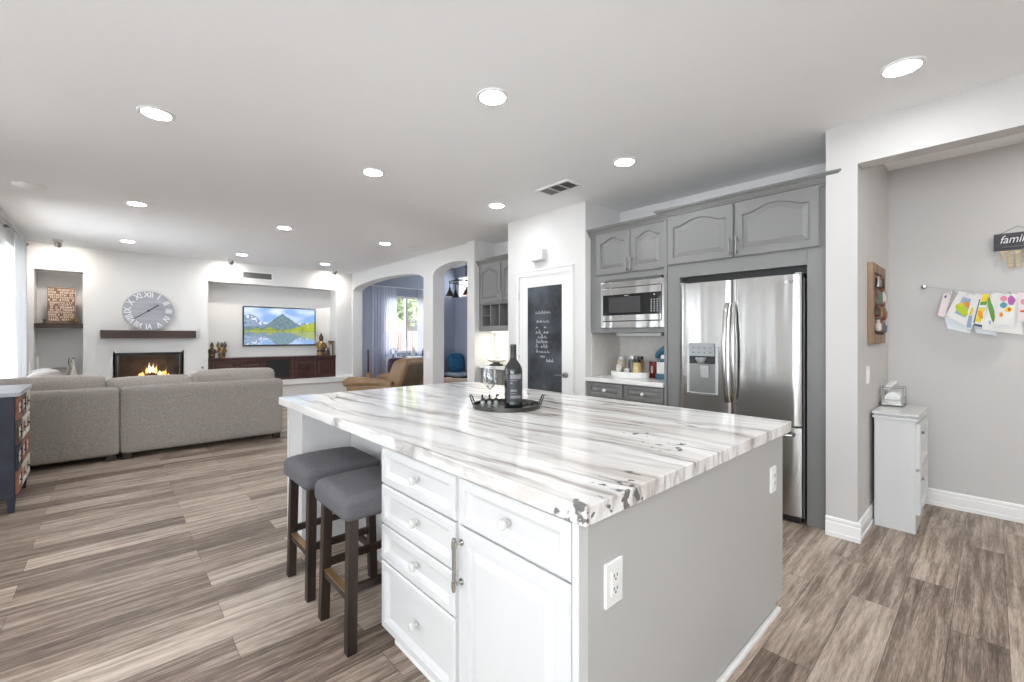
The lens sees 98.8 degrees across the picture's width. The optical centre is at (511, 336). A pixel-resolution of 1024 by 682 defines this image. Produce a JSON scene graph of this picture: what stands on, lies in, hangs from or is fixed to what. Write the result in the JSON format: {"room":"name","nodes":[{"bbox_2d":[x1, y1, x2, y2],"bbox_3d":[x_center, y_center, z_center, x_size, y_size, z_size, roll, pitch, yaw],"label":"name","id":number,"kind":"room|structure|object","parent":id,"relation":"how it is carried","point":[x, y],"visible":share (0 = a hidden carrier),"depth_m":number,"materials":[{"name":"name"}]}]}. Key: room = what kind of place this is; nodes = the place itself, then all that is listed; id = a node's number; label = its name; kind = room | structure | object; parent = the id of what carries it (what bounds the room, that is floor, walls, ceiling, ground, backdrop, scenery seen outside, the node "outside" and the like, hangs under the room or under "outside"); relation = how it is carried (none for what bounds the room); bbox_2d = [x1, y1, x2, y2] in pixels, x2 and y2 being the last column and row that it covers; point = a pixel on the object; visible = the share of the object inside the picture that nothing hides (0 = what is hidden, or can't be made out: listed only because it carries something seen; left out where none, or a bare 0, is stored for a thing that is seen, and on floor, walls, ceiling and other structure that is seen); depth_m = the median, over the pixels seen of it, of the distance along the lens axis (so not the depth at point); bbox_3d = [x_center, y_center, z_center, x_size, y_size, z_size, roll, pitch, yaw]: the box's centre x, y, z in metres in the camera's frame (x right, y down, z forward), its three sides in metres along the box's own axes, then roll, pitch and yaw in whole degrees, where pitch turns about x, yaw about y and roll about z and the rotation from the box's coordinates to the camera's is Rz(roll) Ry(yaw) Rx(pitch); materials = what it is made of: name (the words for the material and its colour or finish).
{"room":"open-plan kitchen","nodes":[
{"label":"open-plan kitchen","id":0,"kind":"room"},
{"bbox_2d":[0,217,14,250],"bbox_3d":[-5.680,-0.031,4.712,0.130,2.740,4.820,0,0,-42],"label":"wall","id":1,"kind":"structure","parent":0,"point":[6,234],"depth_m":5.45,"materials":[{"name":"white paint"}]},
{"bbox_2d":[0,239,13,378],"bbox_3d":[-6.115,0.049,5.181,0.060,2.460,2.400,0,0,-42],"label":"window","id":2,"kind":"structure","parent":1,"relation":"in","point":[6,253],"depth_m":5.67,"materials":[{"name":"white glass"}]},
{"bbox_2d":[0,213,28,245],"bbox_3d":[-5.967,-1.333,5.179,0.078,0.044,3.096,0,0,-42],"label":"curtain rod","id":3,"kind":"object","parent":1,"relation":"attached to","point":[7,225],"visible":0.78,"depth_m":5.27,"materials":[{"name":"grey metal"}]},
{"bbox_2d":[12,232,27,377],"bbox_3d":[-6.586,-0.009,5.882,0.060,2.615,0.970,0,0,-42],"label":"sheer curtain","id":4,"kind":"object","parent":3,"relation":"hanging from","point":[20,317],"visible":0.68,"depth_m":5.71,"materials":[{"name":"white fabric"}]},
{"bbox_2d":[26,242,462,380],"bbox_3d":[-4.296,-0.236,9.164,7.980,3.150,0.154,0,0,-42],"label":"wall","id":5,"kind":"structure","parent":0,"point":[110,277],"depth_m":7.63,"materials":[{"name":"white paint"}]},
{"bbox_2d":[100,330,195,337],"bbox_3d":[-6.043,-0.041,7.337,1.225,0.130,0.186,0,0,-42],"label":"mantel shelf","id":6,"kind":"object","parent":5,"relation":"attached to","point":[103,333],"visible":1,"depth_m":7.22,"materials":[{"name":"brown wood"}]},
{"bbox_2d":[122,291,172,329],"bbox_3d":[-6.087,-0.436,7.351,0.660,0.660,0.048,0,0,-42],"label":"wall clock","id":7,"kind":"object","parent":6,"relation":"on","point":[144,310],"visible":0.99,"depth_m":7.33,"materials":[{"name":"grey wood"}]},
{"bbox_2d":[134,305,158,318],"bbox_3d":[-6.087,-0.436,7.351,0.650,0.650,0.044,0,0,-42],"label":"clock hands","id":8,"kind":"object","parent":7,"relation":"on","point":[140,311],"depth_m":7.32,"materials":[{"name":"black metal"}]},
{"bbox_2d":[113,351,183,377],"bbox_3d":[-6.265,0.559,7.573,0.925,0.640,0.486,0,0,-42],"label":"fireplace","id":9,"kind":"object","parent":5,"relation":"attached to","point":[151,363],"visible":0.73,"depth_m":7.64,"materials":[{"name":"black metal"}]},
{"bbox_2d":[35,270,333,374],"bbox_3d":[-5.639,-0.077,8.212,4.540,1.972,0.280,0,0,-42],"label":"niches","id":10,"kind":"object","parent":5,"relation":"in","point":[54,347],"visible":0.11,"depth_m":8.44,"materials":[{"name":"white paint"}]},
{"bbox_2d":[34,323,82,327],"bbox_3d":[-7.006,-0.172,6.803,0.520,0.067,0.364,0,0,-42],"label":"niche shelf","id":11,"kind":"object","parent":10,"relation":"attached to","point":[36,325],"visible":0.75,"depth_m":6.66,"materials":[{"name":"brown wood"}]},
{"bbox_2d":[47,287,74,322],"bbox_3d":[-6.949,-0.484,6.769,0.300,0.554,0.031,0,0,-42],"label":"word sign","id":12,"kind":"object","parent":11,"relation":"on","point":[60,301],"visible":1,"depth_m":6.75,"materials":[{"name":"beige wood"}]},
{"bbox_2d":[208,355,335,379],"bbox_3d":[-4.773,0.627,8.851,2.297,0.461,0.352,0,0,-42],"label":"media cabinet","id":13,"kind":"object","parent":10,"relation":"in","point":[302,366],"visible":0.73,"depth_m":8.88,"materials":[{"name":"brown wood"}]},
{"bbox_2d":[208,342,216,357],"bbox_3d":[-5.524,0.245,8.077,0.124,0.302,0.127,0,0,6],"label":"figurine","id":14,"kind":"object","parent":13,"relation":"on","point":[211,351],"visible":0.99,"depth_m":8.06,"materials":[{"name":"brown metal"}]},
{"bbox_2d":[216,342,226,357],"bbox_3d":[-5.424,0.242,8.205,0.176,0.308,0.127,0,0,-42],"label":"figurine","id":15,"kind":"object","parent":13,"relation":"on","point":[221,350],"visible":0.99,"depth_m":8.18,"materials":[{"name":"gold metal"}]},
{"bbox_2d":[316,333,326,354],"bbox_3d":[-4.109,0.158,9.469,0.206,0.476,0.201,0,0,-1],"label":"figurine","id":16,"kind":"object","parent":13,"relation":"on","point":[321,346],"visible":0.99,"depth_m":9.43,"materials":[{"name":"gold metal"}]},
{"bbox_2d":[243,306,315,345],"bbox_3d":[-4.780,-0.211,9.074,1.373,0.790,0.048,0,0,-42],"label":"television","id":17,"kind":"object","parent":10,"relation":"attached to","point":[262,326],"visible":1,"depth_m":9.02,"materials":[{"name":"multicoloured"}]},
{"bbox_2d":[241,270,272,280],"bbox_3d":[-4.919,-1.179,8.482,0.550,0.165,0.012,0,0,-42],"label":"air vent","id":18,"kind":"object","parent":5,"relation":"in","point":[251,275],"visible":1,"depth_m":8.47,"materials":[{"name":"white metal"}]},
{"bbox_2d":[282,376,354,396],"bbox_3d":[-5.303,1.099,8.013,4.880,0.480,0.186,0,0,-42],"label":"wall","id":19,"kind":"structure","parent":5,"relation":"attached to","point":[305,386],"depth_m":9.05,"materials":[{"name":"white"}]},
{"bbox_2d":[372,286,396,377],"bbox_3d":[-2.962,0.079,10.195,0.620,2.460,0.054,0,0,-42],"label":"sheer curtain","id":20,"kind":"object","parent":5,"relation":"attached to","point":[384,300],"visible":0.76,"depth_m":10.19,"materials":[{"name":"white fabric"}]},
{"bbox_2d":[371,285,423,289],"bbox_3d":[-2.544,-1.166,10.618,1.848,0.022,0.091,0,0,-42],"label":"curtain rod","id":21,"kind":"object","parent":5,"relation":"attached to","point":[371,285],"visible":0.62,"depth_m":10.38,"materials":[{"name":"white metal"}]},
{"bbox_2d":[418,290,423,355],"bbox_3d":[-2.121,0.079,10.964,0.540,2.460,0.054,0,0,-42],"label":"sheer curtain","id":22,"kind":"object","parent":21,"relation":"hanging from","point":[420,292],"visible":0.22,"depth_m":10.84,"materials":[{"name":"white fabric"}]},
{"bbox_2d":[397,296,417,352],"bbox_3d":[-2.596,-0.296,10.713,1.220,1.370,0.060,0,0,-42],"label":"window","id":23,"kind":"structure","parent":5,"relation":"in","point":[398,297],"depth_m":10.70,"materials":[{"name":"white"}]},
{"bbox_2d":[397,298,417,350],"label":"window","id":24,"kind":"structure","parent":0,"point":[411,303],"depth_m":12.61,"materials":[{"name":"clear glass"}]},
{"bbox_2d":[352,244,466,384],"bbox_3d":[-2.001,-0.031,8.209,0.220,2.740,4.620,0,0,-42],"label":"wall","id":25,"kind":"structure","parent":0,"point":[433,267],"depth_m":7.44,"materials":[{"name":"white paint"}]},
{"bbox_2d":[452,263,466,267],"bbox_3d":[0.087,-1.871,9.764,5.100,0.120,5.500,0,0,-42],"label":"ceiling","id":26,"kind":"structure","parent":0,"point":[463,264],"depth_m":11.14,"materials":[{"name":"white paint"}]},
{"bbox_2d":[446,278,466,297],"bbox_3d":[-1.003,-1.336,9.365,0.854,0.950,0.826,0,0,-42],"label":"chandelier","id":27,"kind":"object","parent":26,"relation":"hanging from","point":[449,293],"visible":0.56,"depth_m":9.18,"materials":[{"name":"black metal"}]},
{"bbox_2d":[455,266,466,371],"bbox_3d":[0.299,-0.236,9.755,0.140,3.150,5.200,0,0,-42],"label":"wall","id":28,"kind":"structure","parent":0,"point":[460,303],"depth_m":11.42,"materials":[{"name":"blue paint"}]},
{"bbox_2d":[467,240,494,382],"bbox_3d":[-0.428,-0.031,6.581,0.475,2.740,0.175,0,0,-42],"label":"wall","id":29,"kind":"structure","parent":0,"point":[480,344],"depth_m":6.42,"materials":[{"name":"white paint"}]},
{"bbox_2d":[0,0,1023,273],"bbox_3d":[-1.922,-1.461,3.290,8.400,0.120,12.950,0,0,-42],"label":"ceiling","id":30,"kind":"structure","parent":0,"point":[279,107],"depth_m":2.65,"materials":[{"name":"white paint"}]},
{"bbox_2d":[11,181,48,189],"bbox_3d":[-4.453,-1.397,4.059,0.236,0.007,0.236,0,0,-42],"label":"ceiling speaker","id":31,"kind":"object","parent":30,"relation":"attached to","point":[24,184],"visible":1,"depth_m":4.04,"materials":[{"name":"grey plastic"}]},
{"bbox_2d":[125,201,148,206],"bbox_3d":[-3.947,-1.397,4.616,0.192,0.008,0.192,0,0,-42],"label":"recessed light","id":32,"kind":"object","parent":30,"relation":"in","point":[133,203],"visible":1,"depth_m":4.61,"materials":[{"name":"white"}]},
{"bbox_2d":[136,105,175,121],"bbox_3d":[-2.229,-1.397,2.751,0.192,0.008,0.192,0,0,-42],"label":"recessed light","id":33,"kind":"object","parent":30,"relation":"in","point":[152,112],"visible":1,"depth_m":2.74,"materials":[{"name":"white plastic"}]},
{"bbox_2d":[361,168,384,176],"bbox_3d":[-1.180,-1.397,3.730,0.192,0.008,0.192,0,0,-42],"label":"recessed light","id":34,"kind":"object","parent":30,"relation":"in","point":[374,172],"visible":1,"depth_m":3.73,"materials":[{"name":"white plastic"}]},
{"bbox_2d":[476,88,508,105],"bbox_3d":[-0.112,-1.397,2.562,0.192,0.008,0.192,0,0,-42],"label":"recessed light","id":35,"kind":"object","parent":30,"relation":"in","point":[487,96],"visible":1,"depth_m":2.55,"materials":[{"name":"white plastic"}]},
{"bbox_2d":[536,179,582,195],"bbox_3d":[0.441,-1.395,4.114,0.220,0.013,0.400,0,0,-42],"label":"ceiling vent","id":36,"kind":"object","parent":30,"relation":"in","point":[565,185],"visible":1,"depth_m":4.11,"materials":[{"name":"white metal"}]},
{"bbox_2d":[612,157,636,166],"bbox_3d":[0.902,-1.397,3.513,0.192,0.008,0.192,0,0,-42],"label":"recessed light","id":37,"kind":"object","parent":30,"relation":"in","point":[624,161],"visible":1,"depth_m":3.51,"materials":[{"name":"white plastic"}]},
{"bbox_2d":[878,55,926,78],"bbox_3d":[2.027,-1.397,2.280,0.192,0.008,0.192,0,0,-42],"label":"recessed light","id":38,"kind":"object","parent":30,"relation":"in","point":[908,65],"visible":1,"depth_m":2.27,"materials":[{"name":"white"}]},
{"bbox_2d":[0,406,1023,681],"bbox_3d":[-0.979,1.399,5.371,12.600,0.120,14.750,0,0,-42],"label":"floor","id":39,"kind":"structure","parent":0,"point":[165,564],"depth_m":2.30,"materials":[{"name":"wood"}]},
{"bbox_2d":[0,384,31,513],"bbox_3d":[-4.179,0.881,3.510,0.400,0.915,0.850,0,0,-43],"label":"chest","id":40,"kind":"object","parent":39,"relation":"on","point":[14,399],"visible":1,"depth_m":3.33,"materials":[{"name":"blue paint"}]},
{"bbox_2d":[0,367,282,465],"bbox_3d":[-4.684,0.870,5.696,2.629,0.938,2.021,0,0,-42],"label":"sectional sofa","id":41,"kind":"object","parent":39,"relation":"on","point":[73,417],"visible":0.84,"depth_m":4.91,"materials":[{"name":"grey fabric"}]},
{"bbox_2d":[28,371,57,376],"bbox_3d":[-5.312,0.652,4.955,0.293,0.501,0.798,0,0,-42],"label":"cushion","id":42,"kind":"object","parent":41,"relation":"on","point":[44,373],"depth_m":4.85,"materials":[{"name":"white fabric"}]},
{"bbox_2d":[0,375,105,390],"bbox_3d":[-4.887,0.653,4.635,0.889,0.484,0.275,0,0,-42],"label":"cushion","id":43,"kind":"object","parent":41,"relation":"on","point":[60,382],"depth_m":4.60,"materials":[{"name":"grey fabric"}]},
{"bbox_2d":[105,375,191,389],"bbox_3d":[-4.269,0.676,5.188,0.815,0.445,0.252,0,0,-42],"label":"cushion","id":44,"kind":"object","parent":41,"relation":"on","point":[119,382],"depth_m":5.08,"materials":[{"name":"grey fabric"}]},
{"bbox_2d":[190,367,273,381],"bbox_3d":[-3.646,0.650,5.753,0.942,0.487,0.264,0,0,-42],"label":"cushion","id":45,"kind":"object","parent":41,"relation":"on","point":[219,374],"depth_m":5.64,"materials":[{"name":"grey fabric"}]},
{"bbox_2d":[284,447,379,602],"bbox_3d":[-1.011,1.000,2.463,0.420,0.677,0.394,0,0,-42],"label":"bar stool","id":46,"kind":"object","parent":39,"relation":"on","point":[304,470],"visible":0.81,"depth_m":2.37,"materials":[{"name":"grey fabric"}]},
{"bbox_2d":[315,465,383,657],"bbox_3d":[-0.667,1.000,2.086,0.420,0.677,0.394,0,0,-42],"label":"bar stool","id":47,"kind":"object","parent":39,"relation":"on","point":[354,495],"visible":0.53,"depth_m":1.92,"materials":[{"name":"grey fabric"}]},
{"bbox_2d":[343,357,423,390],"bbox_3d":[-2.258,0.857,8.118,1.282,0.965,1.136,0,0,20],"label":"leather recliner","id":48,"kind":"object","parent":39,"relation":"on","point":[404,372],"visible":0.54,"depth_m":7.68,"materials":[{"name":"brown leather"}]},
{"bbox_2d":[444,372,466,377],"bbox_3d":[-1.382,1.117,11.027,0.544,0.444,0.754,0,0,-42],"label":"seat","id":49,"kind":"object","parent":39,"relation":"on","point":[446,374],"visible":0.5,"depth_m":10.74,"materials":[{"name":"white fabric"}]},
{"bbox_2d":[448,353,464,371],"bbox_3d":[-1.416,0.659,11.148,0.230,0.489,0.520,0,0,40],"label":"throw pillow","id":50,"kind":"object","parent":49,"relation":"on","point":[455,360],"visible":0.99,"depth_m":11.04,"materials":[{"name":"teal fabric"}]},
{"bbox_2d":[444,377,466,382],"bbox_3d":[-1.051,1.099,9.431,0.880,0.480,0.730,0,0,8],"label":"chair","id":51,"kind":"object","parent":39,"relation":"on","point":[446,379],"visible":0.11,"depth_m":9.11,"materials":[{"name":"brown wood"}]},
{"bbox_2d":[481,368,503,385],"bbox_3d":[-0.024,0.896,6.138,0.285,0.885,1.015,0,0,-42],"label":"base cabinet","id":52,"kind":"object","parent":39,"relation":"on","point":[489,375],"visible":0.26,"depth_m":6.20,"materials":[{"name":"grey paint"}]},
{"bbox_2d":[478,365,504,369],"bbox_3d":[-0.032,0.433,6.130,0.313,0.040,1.021,0,0,-42],"label":"countertop","id":53,"kind":"structure","parent":52,"relation":"on","point":[479,366],"depth_m":6.18,"materials":[{"name":"white stone"}]},
{"bbox_2d":[487,359,505,365],"bbox_3d":[-0.224,0.369,6.324,0.280,0.088,0.280,0,0,-42],"label":"serving dish","id":54,"kind":"object","parent":53,"relation":"on","point":[496,362],"visible":1,"depth_m":6.25,"materials":[{"name":"white ceramic"}]},
{"bbox_2d":[287,408,782,681],"bbox_3d":[-0.101,0.904,2.539,1.628,0.869,2.496,0,0,-42],"label":"kitchen island","id":55,"kind":"object","parent":39,"relation":"on","point":[480,583],"visible":0.75,"depth_m":1.47,"materials":[{"name":"grey paint"}]},
{"bbox_2d":[279,381,790,527],"bbox_3d":[-0.117,0.445,2.615,1.635,0.051,2.675,0,0,-42],"label":"island countertop","id":56,"kind":"structure","parent":55,"relation":"on","point":[582,460],"depth_m":1.83,"materials":[{"name":"stone"}]},
{"bbox_2d":[469,394,544,412],"bbox_3d":[-0.030,0.381,2.620,0.406,0.076,0.406,0,0,-42],"label":"serving tray","id":57,"kind":"object","parent":56,"relation":"on","point":[536,405],"visible":0.7,"depth_m":2.56,"materials":[{"name":"black metal"}]},
{"bbox_2d":[504,344,521,407],"bbox_3d":[0.008,0.229,2.535,0.106,0.372,0.106,0,0,-42],"label":"wine bottle","id":58,"kind":"object","parent":57,"relation":"on","point":[513,369],"visible":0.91,"depth_m":2.49,"materials":[{"name":"black glass"}]},
{"bbox_2d":[604,555,622,609],"bbox_3d":[0.277,0.667,1.193,0.080,0.120,0.013,0,0,-42],"label":"wall outlet","id":59,"kind":"object","parent":55,"relation":"attached to","point":[613,570],"visible":1,"depth_m":1.18,"materials":[{"name":"white plastic"}]},
{"bbox_2d":[611,568,618,597],"bbox_3d":[0.280,0.667,1.190,0.034,0.068,0.003,0,0,-42],"label":"receptacle","id":60,"kind":"object","parent":59,"relation":"attached to","point":[614,571],"depth_m":1.19,"materials":[{"name":"white plastic"}]},
{"bbox_2d":[770,465,775,493],"bbox_3d":[1.229,0.670,2.062,0.073,0.118,0.013,0,0,-42],"label":"wall outlet","id":61,"kind":"object","parent":55,"relation":"attached to","point":[772,469],"visible":1,"depth_m":2.05,"materials":[{"name":"white plastic"}]},
{"bbox_2d":[588,381,663,404],"bbox_3d":[1.276,0.896,4.423,0.639,0.885,0.860,0,0,-42],"label":"base cabinet","id":62,"kind":"object","parent":39,"relation":"on","point":[634,393],"visible":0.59,"depth_m":4.19,"materials":[{"name":"grey paint"}]},
{"bbox_2d":[585,374,663,387],"bbox_3d":[1.279,0.433,4.426,0.630,0.040,0.862,0,0,-42],"label":"countertop","id":63,"kind":"structure","parent":62,"relation":"on","point":[651,382],"depth_m":4.25,"materials":[{"name":"white stone"}]},
{"bbox_2d":[611,370,649,378],"bbox_3d":[1.208,0.384,4.504,0.260,0.058,0.430,0,0,-42],"label":"basket tray","id":64,"kind":"object","parent":63,"relation":"on","point":[645,375],"visible":0.91,"depth_m":4.37,"materials":[{"name":"white ceramic"}]},
{"bbox_2d":[617,356,625,371],"bbox_3d":[1.154,0.305,4.623,0.090,0.200,0.090,0,0,-42],"label":"spice jar","id":65,"kind":"object","parent":64,"relation":"on","point":[621,359],"visible":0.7,"depth_m":4.59,"materials":[{"name":"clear glass"}]},
{"bbox_2d":[628,356,635,372],"bbox_3d":[1.241,0.300,4.527,0.080,0.210,0.080,0,0,-42],"label":"spice jar","id":66,"kind":"object","parent":64,"relation":"on","point":[631,358],"visible":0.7,"depth_m":4.50,"materials":[{"name":"grey glass"}]},
{"bbox_2d":[633,360,641,372],"bbox_3d":[1.257,0.318,4.406,0.084,0.175,0.084,0,0,-42],"label":"spice jar","id":67,"kind":"object","parent":64,"relation":"on","point":[637,366],"visible":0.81,"depth_m":4.37,"materials":[{"name":"yellow"}]},
{"bbox_2d":[649,361,659,377],"bbox_3d":[1.442,0.330,4.439,0.106,0.167,0.104,0,0,-42],"label":"tin can","id":68,"kind":"object","parent":63,"relation":"on","point":[652,364],"visible":0.85,"depth_m":4.40,"materials":[{"name":"red metal"}]},
{"bbox_2d":[655,346,663,378],"bbox_3d":[1.504,0.231,4.314,0.140,0.365,0.160,0,0,-42],"label":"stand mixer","id":69,"kind":"object","parent":63,"relation":"on","point":[660,353],"visible":0.5,"depth_m":4.29,"materials":[{"name":"blue plastic"}]},
{"bbox_2d":[680,272,806,522],"bbox_3d":[1.938,0.439,3.613,0.703,1.800,0.910,0,0,-42],"label":"refrigerator","id":70,"kind":"object","parent":39,"relation":"on","point":[743,341],"visible":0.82,"depth_m":3.31,"materials":[{"name":"silver metal"}]},
{"bbox_2d":[653,168,840,529],"bbox_3d":[1.970,0.109,3.642,0.669,2.460,1.362,0,0,-42],"label":"tall cabinet","id":71,"kind":"object","parent":39,"relation":"on","point":[779,228],"visible":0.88,"depth_m":3.30,"materials":[{"name":"grey paint"}]},
{"bbox_2d":[872,405,927,533],"bbox_3d":[2.859,0.933,3.216,0.560,0.812,0.268,0,0,-42],"label":"cabinet","id":72,"kind":"object","parent":39,"relation":"on","point":[900,433],"visible":0.95,"depth_m":3.05,"materials":[{"name":"white paint"}]},
{"bbox_2d":[881,380,905,406],"bbox_3d":[2.929,0.432,3.369,0.179,0.190,0.131,0,0,-42],"label":"wire holder","id":73,"kind":"object","parent":72,"relation":"on","point":[896,398],"visible":1,"depth_m":3.33,"materials":[{"name":"grey metal"}]},
{"bbox_2d":[508,201,590,395],"bbox_3d":[0.392,-0.031,5.013,0.100,2.740,1.197,0,0,-42],"label":"wall","id":74,"kind":"structure","parent":0,"point":[562,232],"depth_m":4.70,"materials":[{"name":"white paint"}]},
{"bbox_2d":[530,249,545,262],"bbox_3d":[0.299,-0.921,4.984,0.075,0.130,0.185,0,0,-42],"label":"door chime","id":75,"kind":"object","parent":74,"relation":"attached to","point":[539,255],"visible":1,"depth_m":4.94,"materials":[{"name":"white plastic"}]},
{"bbox_2d":[520,271,567,393],"bbox_3d":[0.340,0.311,4.977,0.114,2.035,0.799,0,0,-42],"label":"door","id":76,"kind":"structure","parent":74,"relation":"in","point":[543,298],"depth_m":4.98,"materials":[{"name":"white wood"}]},
{"bbox_2d":[514,264,573,393],"bbox_3d":[0.342,0.284,4.973,0.026,2.110,0.912,0,0,-42],"label":"trim","id":77,"kind":"structure","parent":74,"relation":"attached to","point":[570,267],"depth_m":4.68,"materials":[{"name":"white wood"}]},
{"bbox_2d":[591,333,663,375],"bbox_3d":[1.318,0.186,4.463,0.527,0.454,0.864,0,0,-42],"label":"backsplash","id":78,"kind":"structure","parent":74,"relation":"attached to","point":[606,348],"depth_m":4.74,"materials":[{"name":"white tile"}]},
{"bbox_2d":[591,203,619,228],"bbox_3d":[0.631,-0.031,5.232,0.550,2.740,1.197,0,0,-42],"label":"wall","id":79,"kind":"structure","parent":0,"point":[600,216],"depth_m":4.74,"materials":[{"name":"white paint"}]},
{"bbox_2d":[495,163,825,255],"bbox_3d":[1.210,-0.031,5.071,0.133,2.740,4.325,0,0,-42],"label":"wall","id":80,"kind":"structure","parent":0,"point":[646,211],"depth_m":4.20,"materials":[{"name":"white paint"}]},
{"bbox_2d":[475,254,507,330],"bbox_3d":[-0.054,-0.594,6.109,0.369,1.025,1.032,0,0,-42],"label":"upper cabinet","id":81,"kind":"object","parent":80,"relation":"attached to","point":[493,271],"visible":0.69,"depth_m":6.17,"materials":[{"name":"grey paint"}]},
{"bbox_2d":[494,332,507,364],"bbox_3d":[0.083,0.166,6.234,0.008,0.494,1.022,0,0,-42],"label":"backsplash","id":82,"kind":"structure","parent":80,"relation":"attached to","point":[503,336],"depth_m":6.50,"materials":[{"name":"white tile"}]},
{"bbox_2d":[586,214,663,332],"bbox_3d":[1.266,-0.574,4.455,0.611,1.065,0.922,0,0,-42],"label":"upper cabinet","id":83,"kind":"object","parent":80,"relation":"attached to","point":[634,248],"visible":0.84,"depth_m":4.27,"materials":[{"name":"grey paint"}]},
{"bbox_2d":[601,275,663,327],"bbox_3d":[1.312,-0.324,4.365,0.474,0.475,0.705,0,0,-42],"label":"microwave oven","id":84,"kind":"object","parent":83,"relation":"in","point":[634,302],"visible":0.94,"depth_m":4.18,"materials":[{"name":"silver metal"}]},
{"bbox_2d":[616,333,663,335],"bbox_3d":[1.338,-0.025,4.555,0.120,0.031,0.520,0,0,-42],"label":"light housing","id":85,"kind":"object","parent":83,"relation":"attached to","point":[617,334],"visible":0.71,"depth_m":4.50,"materials":[{"name":"white plastic"}]},
{"bbox_2d":[862,164,887,515],"bbox_3d":[2.755,-0.031,3.437,1.255,2.740,0.172,0,0,-42],"label":"wall","id":86,"kind":"structure","parent":0,"point":[874,178],"depth_m":3.17,"materials":[{"name":"grey paint"}]},
{"bbox_2d":[825,506,872,543],"bbox_3d":[2.344,1.275,3.049,0.426,0.128,0.191,0,0,-42],"label":"baseboard","id":87,"kind":"structure","parent":86,"relation":"attached to","point":[840,528],"depth_m":2.92,"materials":[{"name":"white wood"}]},
{"bbox_2d":[868,262,887,343],"bbox_3d":[2.721,-0.238,3.244,0.535,0.575,0.067,0,0,-42],"label":"wall frame","id":88,"kind":"object","parent":86,"relation":"attached to","point":[877,311],"visible":1,"depth_m":3.13,"materials":[{"name":"brown wood"}]},
{"bbox_2d":[826,74,1023,522],"bbox_3d":[3.320,-0.031,1.791,0.132,2.740,3.365,0,0,-42],"label":"wall","id":89,"kind":"structure","parent":0,"point":[995,110],"depth_m":2.89,"materials":[{"name":"grey paint"}]},
{"bbox_2d":[888,142,1023,504],"bbox_3d":[4.306,-0.031,2.574,0.130,2.740,3.193,0,0,-42],"label":"wall","id":90,"kind":"structure","parent":0,"point":[945,216],"depth_m":3.41,"materials":[{"name":"grey paint"}]},
{"bbox_2d":[870,488,1023,523],"bbox_3d":[3.944,1.275,2.244,0.850,0.128,3.193,0,0,-42],"label":"baseboard","id":91,"kind":"structure","parent":90,"relation":"attached to","point":[1009,511],"depth_m":3.31,"materials":[{"name":"white wood"}]},
{"bbox_2d":[921,285,1020,291],"bbox_3d":[3.750,-0.369,3.048,0.052,0.105,1.338,0,0,-42],"label":"wire","id":92,"kind":"object","parent":90,"relation":"attached to","point":[922,286],"visible":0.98,"depth_m":3.38,"materials":[{"name":"grey metal"}]},
{"bbox_2d":[938,292,952,317],"bbox_3d":[3.376,-0.248,3.420,0.013,0.200,0.084,0,0,-42],"label":"paper sheet","id":93,"kind":"object","parent":92,"relation":"hanging from","point":[946,298],"visible":1,"depth_m":3.42,"materials":[{"name":"white"}]},
{"bbox_2d":[945,291,972,324],"bbox_3d":[3.420,-0.218,3.354,0.015,0.269,0.153,0,0,-42],"label":"drawing","id":94,"kind":"object","parent":92,"relation":"hanging from","point":[958,311],"visible":1,"depth_m":3.35,"materials":[{"name":"white paper"}]},
{"bbox_2d":[965,295,974,328],"bbox_3d":[3.454,-0.186,3.305,0.062,0.259,0.011,0,0,32],"label":"drawing","id":95,"kind":"object","parent":92,"relation":"hanging from","point":[968,325],"visible":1,"depth_m":3.30,"materials":[{"name":"white paper"}]},
{"bbox_2d":[972,293,989,327],"bbox_3d":[3.485,-0.196,3.261,0.014,0.259,0.096,0,0,-42],"label":"drawing","id":96,"kind":"object","parent":92,"relation":"hanging from","point":[980,300],"visible":1,"depth_m":3.27,"materials":[{"name":"white paper"}]},
{"bbox_2d":[982,293,1022,334],"bbox_3d":[3.552,-0.169,3.182,0.011,0.312,0.198,0,0,-42],"label":"drawing","id":97,"kind":"object","parent":92,"relation":"hanging from","point":[993,301],"visible":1,"depth_m":3.20,"materials":[{"name":"white paper"}]},
{"bbox_2d":[993,295,1015,325],"bbox_3d":[3.554,-0.193,3.166,0.009,0.228,0.110,0,0,-42],"label":"drawing","id":98,"kind":"object","parent":92,"relation":"hanging from","point":[1004,315],"visible":1,"depth_m":3.16,"materials":[{"name":"white paper"}]},
{"bbox_2d":[1018,292,1023,321],"bbox_3d":[3.619,-0.211,3.089,0.005,0.210,0.078,0,0,-42],"label":"drawing","id":99,"kind":"object","parent":92,"relation":"hanging from","point":[1020,294],"visible":1,"depth_m":3.11,"materials":[{"name":"white paper"}]},
{"bbox_2d":[994,226,1023,267],"bbox_3d":[3.652,-0.652,3.172,0.023,0.305,0.227,0,0,-42],"label":"hanging sign","id":100,"kind":"object","parent":90,"relation":"hanging from","point":[1007,241],"visible":1,"depth_m":3.19,"materials":[{"name":"grey wood"}]},
{"label":"outside","id":101,"kind":"structure","parent":0,"visible":0},
{"bbox_3d":[-10.580,1.524,14.546,32.000,0.130,16.250,0,0,-42],"label":"ground","id":102,"kind":"structure","parent":101,"visible":0},
{"bbox_2d":[398,300,417,330],"bbox_3d":[-3.795,-0.450,16.035,2.261,3.824,2.239,0,0,-42],"label":"tree","id":103,"kind":"object","parent":102,"relation":"on","point":[409,320],"visible":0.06,"depth_m":16.00,"materials":[{"name":"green plant"}]},
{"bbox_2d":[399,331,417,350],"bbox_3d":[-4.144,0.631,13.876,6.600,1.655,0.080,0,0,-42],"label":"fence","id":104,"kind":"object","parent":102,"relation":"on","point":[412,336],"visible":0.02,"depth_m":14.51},
{"bbox_2d":[398,288,466,330],"bbox_3d":[-4.579,-0.751,20.875,5.200,4.420,4.600,0,0,-42],"label":"house","id":105,"kind":"structure","parent":102,"relation":"on","point":[400,328],"depth_m":18.48,"materials":[{"name":"beige"}]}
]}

